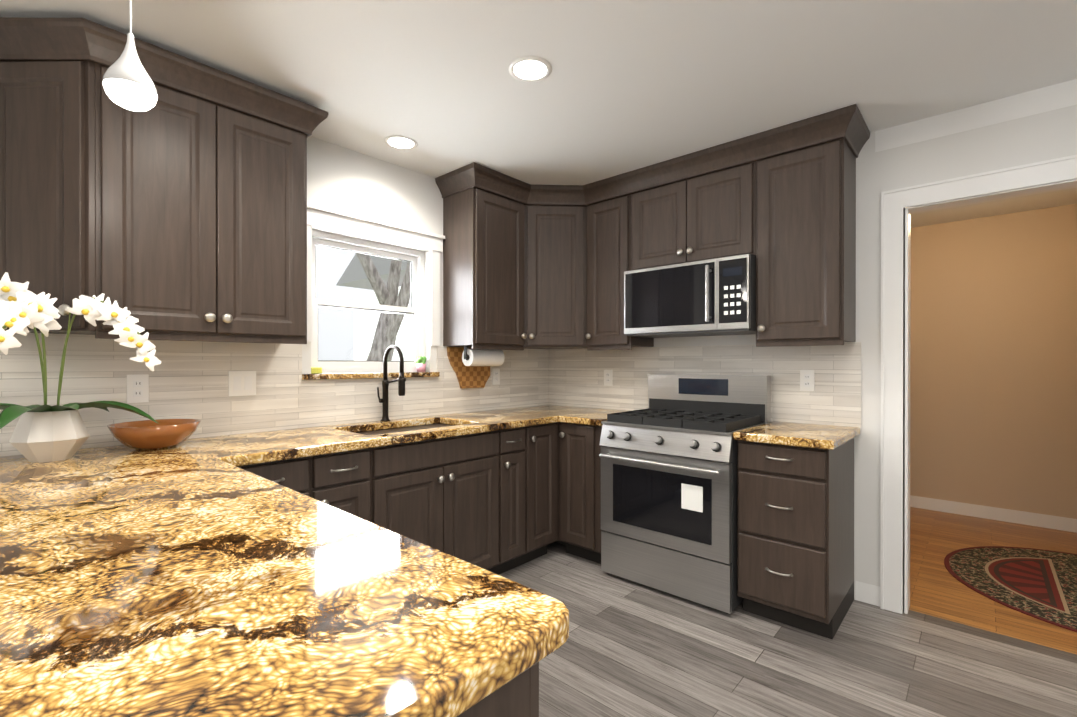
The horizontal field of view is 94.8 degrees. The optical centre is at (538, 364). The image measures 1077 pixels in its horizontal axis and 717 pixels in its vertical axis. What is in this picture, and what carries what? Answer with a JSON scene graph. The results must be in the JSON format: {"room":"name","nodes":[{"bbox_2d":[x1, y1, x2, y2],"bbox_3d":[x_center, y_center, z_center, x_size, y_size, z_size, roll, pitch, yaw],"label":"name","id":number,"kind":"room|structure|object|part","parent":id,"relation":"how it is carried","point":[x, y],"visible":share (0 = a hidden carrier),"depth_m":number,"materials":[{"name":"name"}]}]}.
{"room":"kitchen","nodes":[
{"label":"kitchen","id":0,"kind":"room"},
{"bbox_2d":[48,136,548,373],"bbox_3d":[-1.884,0.021,1.990,0.160,2.460,5.950,0,0,42],"label":"wall","id":1,"kind":"structure","parent":0,"point":[343,179],"depth_m":2.91,"materials":[{"name":"white paint"}]},
{"bbox_2d":[0,17,327,343],"bbox_3d":[-1.504,-0.633,1.999,0.384,1.079,1.154,0,0,42],"label":"upper cabinet","id":2,"kind":"object","parent":1,"relation":"attached to","point":[177,211],"depth_m":1.87,"materials":[{"name":"brown wood"}]},
{"bbox_3d":[-1.454,-0.188,1.869,0.519,0.039,0.041,0,0,-42],"label":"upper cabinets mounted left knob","id":3,"kind":"part","parent":2,"relation":"part of","materials":[{"name":"silver metal"}]},
{"bbox_2d":[0,333,547,456],"bbox_3d":[-0.951,0.115,2.903,0.007,0.469,3.104,0,0,42],"label":"tile backsplash","id":4,"kind":"structure","parent":1,"relation":"attached to","point":[188,379],"depth_m":2.32,"materials":[{"name":"tile"}]},
{"bbox_2d":[127,374,148,402],"bbox_3d":[-1.681,0.101,2.077,0.007,0.118,0.072,0,0,42],"label":"electrical outlet plate","id":5,"kind":"object","parent":4,"relation":"attached to","point":[137,385],"depth_m":2.08,"materials":[{"name":"white plastic"}]},
{"bbox_2d":[228,371,255,395],"bbox_3d":[-1.417,0.091,2.371,0.007,0.118,0.118,0,0,42],"label":"electrical outlet plate","id":6,"kind":"object","parent":4,"relation":"attached to","point":[241,383],"depth_m":2.37,"materials":[{"name":"white plastic"}]},
{"bbox_2d":[447,347,489,388],"bbox_3d":[-0.476,0.024,3.411,0.018,0.280,0.375,0,0,42],"label":"board","id":7,"kind":"object","parent":4,"relation":"attached to","point":[473,376],"visible":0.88,"depth_m":3.38,"materials":[{"name":"brown wood"}]},
{"bbox_2d":[492,368,499,384],"bbox_3d":[-0.308,0.088,3.606,0.007,0.118,0.072,0,0,42],"label":"electrical outlet plate","id":8,"kind":"object","parent":4,"relation":"attached to","point":[495,371],"depth_m":3.60,"materials":[{"name":"white plastic"}]},
{"bbox_2d":[302,372,439,379],"bbox_3d":[-0.963,0.065,2.917,0.099,0.030,0.860,0,0,42],"label":"window sill","id":9,"kind":"structure","parent":1,"relation":"attached to","point":[358,375],"depth_m":2.81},
{"bbox_2d":[311,367,321,373],"bbox_3d":[-1.201,0.032,2.660,0.040,0.034,0.060,0,0,42],"label":"sponge","id":10,"kind":"object","parent":9,"relation":"on","point":[316,370],"visible":0.75,"depth_m":2.65,"materials":[{"name":"yellow"}]},
{"bbox_2d":[415,356,425,371],"bbox_3d":[-0.749,-0.003,3.163,0.071,0.105,0.069,0,0,42],"label":"pot","id":11,"kind":"object","parent":9,"relation":"on","point":[420,364],"visible":1,"depth_m":3.14,"materials":[{"name":"pink ceramic"}]},
{"bbox_2d":[307,203,444,372],"bbox_3d":[-0.986,-0.396,2.937,0.159,0.890,0.950,0,0,42],"label":"window unit","id":12,"kind":"structure","parent":1,"relation":"in","point":[333,219],"depth_m":2.94,"materials":[{"name":"vinyl"},{"name":"glass"}]},
{"bbox_2d":[439,164,526,347],"bbox_3d":[-0.357,-0.665,3.324,0.320,1.089,0.458,0,0,42],"label":"upper cabinet","id":13,"kind":"object","parent":1,"relation":"attached to","point":[485,211],"depth_m":3.17,"materials":[{"name":"brown wood"}]},
{"bbox_2d":[462,346,504,365],"bbox_3d":[-0.370,-0.055,3.332,0.116,0.132,0.320,0,0,42],"label":"paper towel holder","id":14,"kind":"object","parent":13,"relation":"attached to","point":[479,357],"visible":0.92,"depth_m":3.26,"materials":[{"name":"white paper"}]},
{"bbox_2d":[0,0,1076,227],"bbox_3d":[0.601,-1.247,1.222,4.880,0.120,8.370,0,0,42],"label":"ceiling","id":15,"kind":"structure","parent":0,"point":[624,86],"depth_m":1.99,"materials":[{"name":"white paint"}]},
{"bbox_2d":[103,0,157,110],"bbox_3d":[-1.132,-0.960,1.373,0.118,0.494,0.118,0,0,42],"label":"pendant light","id":16,"kind":"object","parent":15,"relation":"hanging from","point":[128,83],"visible":1,"depth_m":1.35,"materials":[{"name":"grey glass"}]},
{"bbox_2d":[384,135,416,149],"bbox_3d":[-0.750,-1.207,2.696,0.175,0.006,0.175,0,0,3],"label":"recessed light","id":17,"kind":"object","parent":15,"relation":"in","point":[400,142],"depth_m":2.69,"materials":[{"name":"white plastic"}]},
{"bbox_2d":[509,56,551,81],"bbox_3d":[-0.034,-1.206,2.027,0.175,0.006,0.175,0,0,36],"label":"recessed light","id":18,"kind":"object","parent":15,"relation":"in","point":[530,69],"depth_m":2.02,"materials":[{"name":"white plastic"}]},
{"bbox_2d":[499,507,1076,716],"bbox_3d":[0.601,1.303,1.227,4.880,0.100,8.370,0,0,42],"label":"floor","id":19,"kind":"structure","parent":0,"point":[948,645],"depth_m":2.14,"materials":[{"name":"grey wood"}]},
{"bbox_2d":[237,456,316,499],"bbox_3d":[-1.265,0.812,2.101,0.604,0.880,0.340,0,0,42],"label":"base cabinet","id":20,"kind":"object","parent":19,"relation":"on","point":[300,474],"depth_m":1.97,"materials":[{"name":"brown wood"}]},
{"bbox_2d":[0,438,215,472],"bbox_3d":[-1.576,0.352,1.727,0.390,0.040,0.652,0,0,42],"label":"countertop","id":21,"kind":"structure","parent":20,"relation":"on","point":[8,464],"depth_m":1.80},
{"bbox_2d":[317,447,376,523],"bbox_3d":[-1.062,0.811,2.328,0.604,0.880,0.270,0,0,42],"label":"base cabinet","id":22,"kind":"object","parent":19,"relation":"on","point":[354,491],"depth_m":2.15,"materials":[{"name":"brown wood"}]},
{"bbox_2d":[357,424,504,574],"bbox_3d":[-0.708,0.810,2.723,0.604,0.880,0.790,0,0,42],"label":"base cabinet","id":23,"kind":"object","parent":19,"relation":"on","point":[486,509],"depth_m":2.56,"materials":[{"name":"brown wood"}]},
{"bbox_2d":[273,435,536,504],"bbox_3d":[-0.544,0.513,2.426,0.034,0.164,1.571,0,0,42],"label":"handle","id":24,"kind":"object","parent":23,"relation":"attached to","point":[451,476],"visible":0.73,"depth_m":2.48,"materials":[{"name":"silver metal"}]},
{"bbox_2d":[457,662,538,716],"bbox_3d":[-0.383,0.815,0.661,0.500,0.880,0.596,0,0,42],"label":"base cabinet","id":25,"kind":"object","parent":19,"relation":"on","point":[518,696],"visible":0.02,"depth_m":0.66,"materials":[{"name":"brown wood"}]},
{"bbox_2d":[0,469,568,716],"bbox_3d":[-0.749,0.354,0.979,1.601,0.040,0.660,0,0,42],"label":"countertop","id":26,"kind":"structure","parent":25,"relation":"on","point":[200,577],"depth_m":0.67,"materials":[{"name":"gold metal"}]},
{"bbox_2d":[505,426,528,571],"bbox_3d":[-0.370,0.810,3.099,0.604,0.880,0.220,0,0,42],"label":"base cabinet","id":27,"kind":"object","parent":19,"relation":"on","point":[517,453],"depth_m":2.93,"materials":[{"name":"brown wood"}]},
{"bbox_2d":[529,422,557,560],"bbox_3d":[-0.197,0.809,3.291,0.604,0.880,0.298,0,0,42],"label":"base cabinet","id":28,"kind":"object","parent":19,"relation":"on","point":[543,453],"depth_m":3.11,"materials":[{"name":"brown wood"}]},
{"bbox_2d":[0,405,629,500],"bbox_3d":[-0.618,0.350,2.548,0.960,0.040,3.170,0,0,42],"label":"countertop","id":29,"kind":"structure","parent":28,"relation":"on","point":[231,451],"depth_m":2.05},
{"bbox_2d":[0,272,160,462],"bbox_3d":[-1.677,0.025,1.653,0.470,0.615,0.629,0,0,42],"label":"orchid plant","id":30,"kind":"object","parent":29,"relation":"on","point":[45,432],"visible":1,"depth_m":1.66,"materials":[{"name":"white plant"}]},
{"bbox_2d":[107,419,200,450],"bbox_3d":[-1.518,0.281,1.964,0.296,0.100,0.296,0,0,42],"label":"bowl","id":31,"kind":"object","parent":29,"relation":"on","point":[144,435],"visible":1,"depth_m":1.89,"materials":[{"name":"brown"}]},
{"bbox_2d":[377,345,405,421],"bbox_3d":[-0.841,0.109,2.810,0.222,0.442,0.092,0,0,42],"label":"faucet","id":32,"kind":"object","parent":29,"relation":"on","point":[401,379],"visible":1,"depth_m":2.85,"materials":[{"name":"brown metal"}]},
{"bbox_2d":[558,422,602,563],"bbox_3d":[0.455,0.809,3.318,0.365,0.880,0.605,0,0,42],"label":"base cabinet","id":33,"kind":"object","parent":19,"relation":"on","point":[579,461],"depth_m":3.10,"materials":[{"name":"brown wood"}]},
{"bbox_2d":[599,374,770,613],"bbox_3d":[0.838,0.657,2.883,0.764,1.185,0.686,0,0,42],"label":"range","id":34,"kind":"object","parent":19,"relation":"on","point":[668,456],"visible":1,"depth_m":2.69,"materials":[{"name":"grey metal"}]},
{"bbox_2d":[737,438,853,638],"bbox_3d":[1.326,0.811,2.535,0.399,0.880,0.605,0,0,42],"label":"base cabinet","id":35,"kind":"object","parent":19,"relation":"on","point":[807,541],"depth_m":2.31,"materials":[{"name":"brown wood"}]},
{"bbox_2d":[559,432,792,576],"bbox_3d":[0.647,0.701,2.714,1.371,0.542,0.034,0,0,42],"label":"handle","id":36,"kind":"object","parent":35,"relation":"attached to","point":[561,434],"visible":1,"depth_m":2.29,"materials":[{"name":"silver metal"}]},
{"bbox_2d":[733,421,859,449],"bbox_3d":[1.324,0.350,2.513,0.431,0.040,0.628,0,0,42],"label":"countertop","id":37,"kind":"structure","parent":35,"relation":"on","point":[829,437],"depth_m":2.37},
{"bbox_2d":[944,546,1076,631],"bbox_3d":[2.843,1.246,2.916,0.700,0.006,1.400,0,0,42],"label":"rug","id":38,"kind":"object","parent":19,"relation":"on","point":[1040,584],"visible":0.9,"depth_m":2.89,"materials":[{"name":"multicoloured fabric"}]},
{"bbox_2d":[549,78,1076,611],"bbox_3d":[1.835,0.020,2.569,4.600,2.460,0.120,0,0,42],"label":"wall","id":39,"kind":"structure","parent":0,"point":[1045,136],"depth_m":2.56,"materials":[{"name":"white paint"}]},
{"bbox_2d":[499,184,610,350],"bbox_3d":[0.106,-0.666,3.626,0.606,1.089,0.606,0,0,42],"label":"upper cabinet","id":40,"kind":"object","parent":39,"relation":"attached to","point":[547,266],"depth_m":3.40,"materials":[{"name":"brown wood"}]},
{"bbox_2d":[521,247,764,338],"bbox_3d":[0.540,-0.427,2.979,1.476,0.511,0.350,0,0,42],"label":"handle","id":41,"kind":"object","parent":40,"relation":"attached to","point":[760,328],"visible":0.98,"depth_m":2.91,"materials":[{"name":"silver metal"}]},
{"bbox_2d":[587,172,653,347],"bbox_3d":[0.559,-0.666,3.412,0.350,1.089,0.320,0,0,42],"label":"upper cabinet","id":42,"kind":"object","parent":39,"relation":"attached to","point":[608,201],"depth_m":3.28,"materials":[{"name":"brown wood"}]},
{"bbox_2d":[631,156,686,270],"bbox_3d":[0.834,-0.901,3.165,0.388,0.617,0.320,0,0,42],"label":"upper cabinet","id":43,"kind":"object","parent":39,"relation":"attached to","point":[658,192],"depth_m":3.03,"materials":[{"name":"brown wood"}]},
{"bbox_2d":[548,342,860,430],"bbox_3d":[0.901,0.289,3.322,2.144,0.819,0.007,0,0,42],"label":"tile backsplash","id":44,"kind":"structure","parent":39,"relation":"attached to","point":[575,376],"depth_m":3.06,"materials":[{"name":"tile"}]},
{"bbox_2d":[604,370,611,385],"bbox_3d":[0.514,0.098,3.658,0.072,0.118,0.007,0,0,42],"label":"electrical outlet plate","id":45,"kind":"object","parent":44,"relation":"attached to","point":[607,373],"depth_m":3.66,"materials":[{"name":"white plastic"}]},
{"bbox_2d":[800,370,814,390],"bbox_3d":[1.504,0.090,2.770,0.072,0.118,0.007,0,0,42],"label":"electrical outlet plate","id":46,"kind":"object","parent":44,"relation":"attached to","point":[807,377],"depth_m":2.77,"materials":[{"name":"white plastic"}]},
{"bbox_2d":[687,136,754,262],"bbox_3d":[1.122,-0.901,2.906,0.388,0.617,0.320,0,0,42],"label":"upper cabinet","id":47,"kind":"object","parent":39,"relation":"attached to","point":[721,180],"depth_m":2.77,"materials":[{"name":"brown wood"}]},
{"bbox_2d":[624,254,755,337],"bbox_3d":[0.936,-0.385,2.989,0.768,0.408,0.447,0,0,42],"label":"microwave","id":48,"kind":"object","parent":47,"relation":"attached to","point":[713,297],"visible":1,"depth_m":2.82,"materials":[{"name":"grey metal"}]},
{"bbox_2d":[755,108,858,346],"bbox_3d":[1.420,-0.664,2.639,0.412,1.089,0.320,0,0,42],"label":"upper cabinet","id":49,"kind":"object","parent":39,"relation":"attached to","point":[805,171],"depth_m":2.50,"materials":[{"name":"brown wood"}]},
{"bbox_2d":[875,79,1076,151],"bbox_3d":[2.644,-1.152,1.814,2.340,0.108,0.080,0,0,42],"label":"crown molding","id":50,"kind":"structure","parent":39,"relation":"attached to","point":[1046,99],"depth_m":2.28,"materials":[{"name":"white wood"}]},
{"bbox_2d":[880,155,1076,613],"bbox_3d":[2.191,0.185,2.248,1.034,2.131,0.168,0,0,42],"label":"door frame","id":51,"kind":"structure","parent":39,"relation":"attached to","point":[1056,174],"depth_m":2.46,"materials":[{"name":"white wood"}]},
{"bbox_2d":[910,228,913,495],"bbox_3d":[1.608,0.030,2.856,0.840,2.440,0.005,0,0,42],"label":"wall","id":52,"kind":"structure","parent":0,"point":[912,229],"depth_m":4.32,"materials":[{"name":"beige paint"}]},
{"bbox_2d":[914,204,1076,518],"bbox_3d":[3.422,0.027,4.248,1.680,2.440,0.100,0,0,42],"label":"wall","id":53,"kind":"structure","parent":0,"point":[993,365],"depth_m":3.95,"materials":[{"name":"beige paint"}]},
{"bbox_2d":[910,495,1076,532],"bbox_3d":[3.404,1.196,4.208,1.715,0.102,0.013,0,0,42],"label":"baseboard","id":54,"kind":"structure","parent":53,"relation":"attached to","point":[994,513],"depth_m":3.96,"materials":[{"name":"white wood"}]},
{"label":"outside","id":55,"kind":"structure","parent":0,"visible":0},
{"bbox_2d":[316,245,373,360],"bbox_3d":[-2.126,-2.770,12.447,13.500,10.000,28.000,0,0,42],"label":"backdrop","id":56,"kind":"structure","parent":55,"point":[325,348],"depth_m":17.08,"materials":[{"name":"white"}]},
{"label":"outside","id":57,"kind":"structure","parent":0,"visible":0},
{"bbox_2d":[336,254,412,360],"bbox_3d":[-1.177,-1.004,16.503,4.500,5.550,9.300,0,0,42],"label":"house","id":58,"kind":"structure","parent":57,"point":[368,297],"depth_m":13.77,"materials":[{"name":"white"}]},
{"bbox_2d":[355,252,409,360],"bbox_3d":[-1.879,-1.895,5.682,3.213,7.436,3.926,0,0,42],"label":"tree","id":59,"kind":"object","parent":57,"point":[381,335],"depth_m":5.98,"materials":[{"name":"grey plant"}]}
]}

